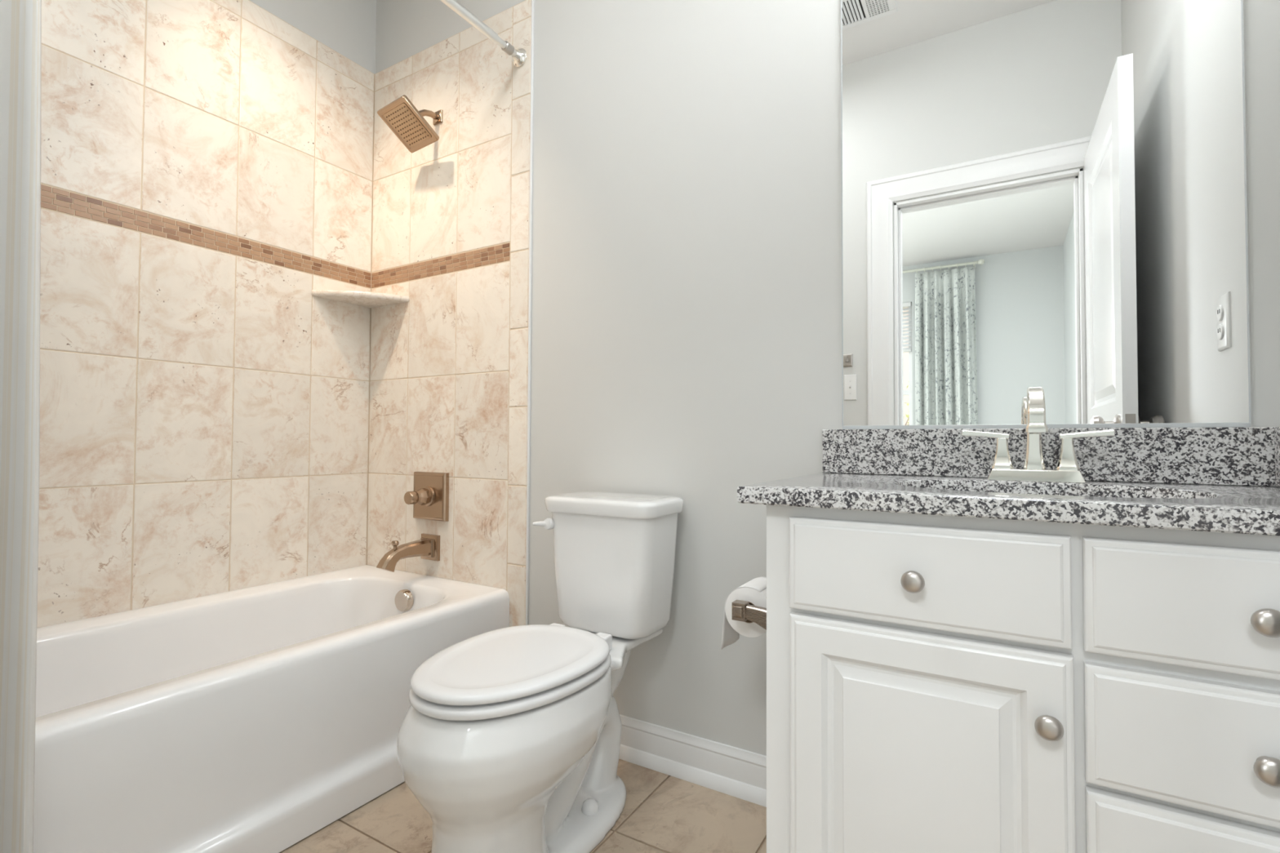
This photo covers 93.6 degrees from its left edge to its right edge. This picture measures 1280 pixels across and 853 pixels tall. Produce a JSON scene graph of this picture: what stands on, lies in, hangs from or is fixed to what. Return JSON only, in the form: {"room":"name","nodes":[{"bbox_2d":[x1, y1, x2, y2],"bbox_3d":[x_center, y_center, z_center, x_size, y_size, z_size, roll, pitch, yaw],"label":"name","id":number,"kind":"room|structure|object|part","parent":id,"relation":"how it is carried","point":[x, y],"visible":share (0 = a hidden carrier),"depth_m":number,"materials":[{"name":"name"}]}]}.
{"room":"bathroom","nodes":[
{"label":"bathroom","id":0,"kind":"room"},
{"bbox_2d":[36,0,376,628],"bbox_3d":[-1.495,-0.419,1.705,0.123,2.800,1.558,-1,-2,31],"label":"wall","id":1,"kind":"structure","parent":0,"point":[206,166],"depth_m":1.84,"materials":[{"name":"beige tile"}]},
{"bbox_2d":[279,759,766,852],"bbox_3d":[-0.439,0.942,1.070,2.920,0.060,1.740,-1,-2,31],"label":"floor","id":2,"kind":"structure","parent":0,"point":[661,813],"depth_m":1.39,"materials":[{"name":"beige tile"}]},
{"bbox_2d":[33,564,509,852],"bbox_3d":[-1.122,0.712,1.448,0.762,0.404,1.543,-1,-2,31],"label":"bathtub","id":3,"kind":"object","parent":2,"relation":"on","point":[255,719],"visible":0.94,"depth_m":1.38,"materials":[{"name":"white ceramic"}]},
{"bbox_2d":[396,491,684,852],"bbox_3d":[-0.207,0.552,1.367,0.358,0.746,0.730,-1,-2,31],"label":"toilet","id":4,"kind":"object","parent":2,"relation":"on","point":[509,738],"visible":1,"depth_m":1.23,"materials":[{"name":"white ceramic"}]},
{"bbox_3d":[-0.267,0.516,1.267,0.340,0.022,0.450,-1,-2,31],"label":"seat","id":5,"kind":"part","parent":4,"relation":"part of","materials":[{"name":"white plastic"}]},
{"bbox_3d":[-0.267,0.490,1.268,0.336,0.020,0.446,-1,-2,31],"label":"lid","id":6,"kind":"part","parent":4,"relation":"part of","materials":[{"name":"white plastic"}]},
{"bbox_3d":[-0.214,0.724,1.352,0.358,0.402,0.705,-1,-2,31],"label":"bowl","id":7,"kind":"part","parent":4,"relation":"part of","materials":[{"name":"white ceramic"}]},
{"bbox_3d":[-0.263,0.257,1.585,0.038,0.015,0.015,0,-1,-3],"label":"handle","id":8,"kind":"part","parent":4,"relation":"part of","materials":[{"name":"white plastic"}]},
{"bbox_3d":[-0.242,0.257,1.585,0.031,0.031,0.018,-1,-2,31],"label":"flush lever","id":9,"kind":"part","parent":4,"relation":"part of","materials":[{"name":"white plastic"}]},
{"bbox_3d":[-0.069,0.206,1.594,0.340,0.041,0.216,-1,-2,31],"label":"tank lid","id":10,"kind":"part","parent":4,"relation":"part of","materials":[{"name":"white ceramic"}]},
{"bbox_3d":[-0.069,0.376,1.593,0.312,0.304,0.190,-1,-2,31],"label":"tank","id":11,"kind":"part","parent":4,"relation":"part of","materials":[{"name":"white ceramic"}]},
{"bbox_2d":[766,504,1279,852],"bbox_3d":[0.643,0.521,0.971,0.750,0.788,0.554,-1,-2,31],"label":"vanity cabinet","id":12,"kind":"object","parent":2,"relation":"on","point":[935,683],"visible":0.99,"depth_m":0.79,"materials":[{"name":"white paint"}]},
{"bbox_2d":[732,600,766,630],"bbox_3d":[0.274,0.373,1.206,0.122,0.062,0.190,-1,-2,31],"label":"paper holder","id":13,"kind":"object","parent":12,"relation":"attached to","point":[742,611],"visible":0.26,"depth_m":1.15,"materials":[{"name":"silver metal"}]},
{"bbox_2d":[720,577,766,649],"bbox_3d":[0.235,0.388,1.234,0.108,0.140,0.102,-1,-2,31],"label":"toilet paper","id":14,"kind":"object","parent":13,"relation":"hanging from","point":[754,591],"visible":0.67,"depth_m":1.20,"materials":[{"name":"white paper"}]},
{"bbox_3d":[0.245,0.373,1.136,0.095,0.057,0.034,-1,-2,31],"label":"post","id":15,"kind":"part","parent":13,"relation":"part of","materials":[{"name":"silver metal"}]},
{"bbox_3d":[0.378,0.214,0.832,0.030,0.030,0.028,-1,-2,31],"label":"knob","id":16,"kind":"part","parent":12,"relation":"part of","materials":[{"name":"silver metal"}]},
{"bbox_3d":[0.390,0.211,0.852,0.360,0.141,0.020,-1,-2,31],"label":"drawer","id":17,"kind":"part","parent":12,"relation":"part of","materials":[{"name":"white paint"}]},
{"bbox_3d":[0.389,0.537,0.843,0.361,0.492,0.020,-1,-2,31],"label":"door","id":18,"kind":"part","parent":12,"relation":"part of","materials":[{"name":"white paint"}]},
{"bbox_2d":[737,426,1279,536],"bbox_3d":[0.637,0.062,1.003,0.791,0.129,0.544,-1,-2,31],"label":"countertop","id":19,"kind":"structure","parent":12,"relation":"on","point":[1226,480],"depth_m":1.06,"materials":[{"name":"stone"}]},
{"bbox_2d":[961,386,1115,483],"bbox_3d":[0.752,0.016,1.147,0.182,0.176,0.183,1,-1,-14],"label":"faucet","id":20,"kind":"object","parent":19,"relation":"on","point":[1067,469],"visible":1,"depth_m":1.12,"materials":[{"name":"silver metal"}]},
{"bbox_3d":[0.685,0.016,1.192,0.083,0.018,0.021,0,-2,28],"label":"lever","id":21,"kind":"part","parent":20,"relation":"part of","materials":[{"name":"silver metal"}]},
{"bbox_3d":[0.710,0.053,1.178,0.036,0.060,0.036,-1,-2,31],"label":"handle","id":22,"kind":"part","parent":20,"relation":"part of","materials":[{"name":"silver metal"}]},
{"bbox_3d":[0.729,0.004,1.109,0.034,0.154,0.133,-1,-2,31],"label":"spout","id":23,"kind":"part","parent":20,"relation":"part of","materials":[{"name":"silver metal"}]},
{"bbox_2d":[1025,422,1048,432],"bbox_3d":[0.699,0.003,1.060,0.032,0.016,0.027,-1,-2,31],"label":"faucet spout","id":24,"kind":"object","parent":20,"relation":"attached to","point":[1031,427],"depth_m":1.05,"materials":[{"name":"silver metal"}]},
{"bbox_3d":[0.754,0.093,1.150,0.154,0.022,0.056,-1,-2,31],"label":"plate","id":25,"kind":"part","parent":20,"relation":"part of","materials":[{"name":"silver metal"}]},
{"bbox_3d":[0.799,0.052,1.124,0.036,0.060,0.036,-1,-2,31],"label":"handle","id":26,"kind":"part","parent":20,"relation":"part of","materials":[{"name":"silver metal"}]},
{"bbox_3d":[0.823,0.015,1.109,0.083,0.018,0.021,-1,-2,33],"label":"lever","id":27,"kind":"part","parent":20,"relation":"part of","materials":[{"name":"silver metal"}]},
{"bbox_3d":[0.509,0.373,0.749,0.030,0.030,0.028,-1,-2,31],"label":"knob","id":28,"kind":"part","parent":12,"relation":"part of","materials":[{"name":"silver metal"}]},
{"bbox_3d":[0.692,0.209,0.671,0.318,0.141,0.020,-1,-2,31],"label":"drawer","id":29,"kind":"part","parent":12,"relation":"part of","materials":[{"name":"white paint"}]},
{"bbox_3d":[0.691,0.367,0.667,0.318,0.145,0.020,-1,-2,31],"label":"drawer","id":30,"kind":"part","parent":12,"relation":"part of","materials":[{"name":"white paint"}]},
{"bbox_3d":[0.690,0.523,0.663,0.318,0.148,0.020,-1,-2,31],"label":"drawer","id":31,"kind":"part","parent":12,"relation":"part of","materials":[{"name":"white paint"}]},
{"bbox_3d":[0.680,0.211,0.650,0.030,0.030,0.028,-1,-2,31],"label":"knob","id":32,"kind":"part","parent":12,"relation":"part of","materials":[{"name":"silver metal"}]},
{"bbox_3d":[0.679,0.369,0.647,0.030,0.030,0.028,-1,-2,31],"label":"knob","id":33,"kind":"part","parent":12,"relation":"part of","materials":[{"name":"silver metal"}]},
{"bbox_2d":[367,0,1279,755],"bbox_3d":[-0.018,-0.409,1.793,2.920,2.800,0.131,-1,-2,31],"label":"wall","id":34,"kind":"structure","parent":0,"point":[615,252],"depth_m":1.74,"materials":[{"name":"white paint"}]},
{"bbox_2d":[311,289,408,308],"bbox_3d":[-1.009,-0.473,2.176,0.226,0.021,0.236,-1,-2,31],"label":"corner shelf","id":35,"kind":"object","parent":34,"relation":"attached to","point":[364,299],"visible":1,"depth_m":2.18,"materials":[{"name":"stone"}]},
{"bbox_2d":[376,533,439,572],"bbox_3d":[-0.791,0.430,2.036,0.088,0.102,0.210,-1,-2,31],"label":"tub spout","id":36,"kind":"object","parent":34,"relation":"attached to","point":[428,547],"visible":1,"depth_m":2.04,"materials":[{"name":"brown metal"}]},
{"bbox_3d":[-0.814,0.403,1.998,0.024,0.048,0.024,-1,-2,31],"label":"diverter knob","id":37,"kind":"part","parent":36,"relation":"part of","materials":[{"name":"brown metal"}]},
{"bbox_2d":[377,94,443,152],"bbox_3d":[-0.779,-1.058,2.083,0.164,0.150,0.192,-1,-2,37],"label":"shower","id":38,"kind":"object","parent":34,"relation":"attached to","point":[409,125],"visible":1,"depth_m":2.06,"materials":[{"name":"brown metal"}]},
{"bbox_3d":[-0.795,-1.031,2.061,0.130,0.074,0.109,-1,-2,37],"label":"plate","id":39,"kind":"part","parent":38,"relation":"part of","materials":[{"name":"beige"}]},
{"bbox_3d":[-0.761,-1.083,2.112,0.022,0.080,0.113,-1,-2,35],"label":"arm","id":40,"kind":"part","parent":38,"relation":"part of","materials":[{"name":"brown metal"}]},
{"bbox_2d":[404,471,448,521],"bbox_3d":[-0.762,0.244,2.086,0.168,0.168,0.104,-1,-2,31],"label":"shower valve","id":41,"kind":"object","parent":34,"relation":"attached to","point":[429,499],"visible":1,"depth_m":2.09,"materials":[{"name":"brown metal"}]},
{"bbox_3d":[-0.780,0.244,2.055,0.045,0.045,0.032,-1,-2,31],"label":"handle","id":42,"kind":"part","parent":41,"relation":"part of","materials":[{"name":"brown metal"}]},
{"bbox_3d":[-0.761,0.244,2.087,0.059,0.059,0.046,-1,-2,31],"label":"handle","id":43,"kind":"part","parent":41,"relation":"part of","materials":[{"name":"brown metal"}]},
{"bbox_2d":[440,0,527,66],"bbox_3d":[-0.787,-1.220,1.300,0.060,0.060,1.544,-1,-2,31],"label":"shower rod","id":44,"kind":"object","parent":34,"relation":"attached to","point":[519,56],"visible":1,"depth_m":1.83,"materials":[{"name":"white metal"}]},
{"bbox_2d":[0,0,41,852],"bbox_3d":[-1.054,-0.182,0.790,0.101,2.040,0.396,-1,-2,31],"label":"door frame","id":45,"kind":"structure","parent":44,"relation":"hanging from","point":[20,20],"depth_m":0.91,"materials":[{"name":"wood"}]},
{"bbox_2d":[618,714,766,807],"bbox_3d":[0.049,0.875,1.634,0.955,0.107,0.030,-1,-2,31],"label":"baseboard","id":46,"kind":"structure","parent":34,"relation":"attached to","point":[731,771],"depth_m":1.57,"materials":[{"name":"white paint"}]},
{"bbox_2d":[840,0,1251,429],"bbox_3d":[0.777,-0.547,1.248,0.696,1.102,0.009,-1,-2,31],"label":"mirror","id":47,"kind":"object","parent":34,"relation":"attached to","point":[1051,195],"visible":1,"depth_m":1.22,"materials":[{"name":"silver mirror"}]},
{"bbox_2d":[822,426,1275,486],"bbox_3d":[0.773,0.055,1.227,0.787,0.102,0.020,-1,-2,31],"label":"backsplash","id":48,"kind":"structure","parent":34,"relation":"attached to","point":[1228,455],"depth_m":1.15,"materials":[{"name":"stone"}]}
]}

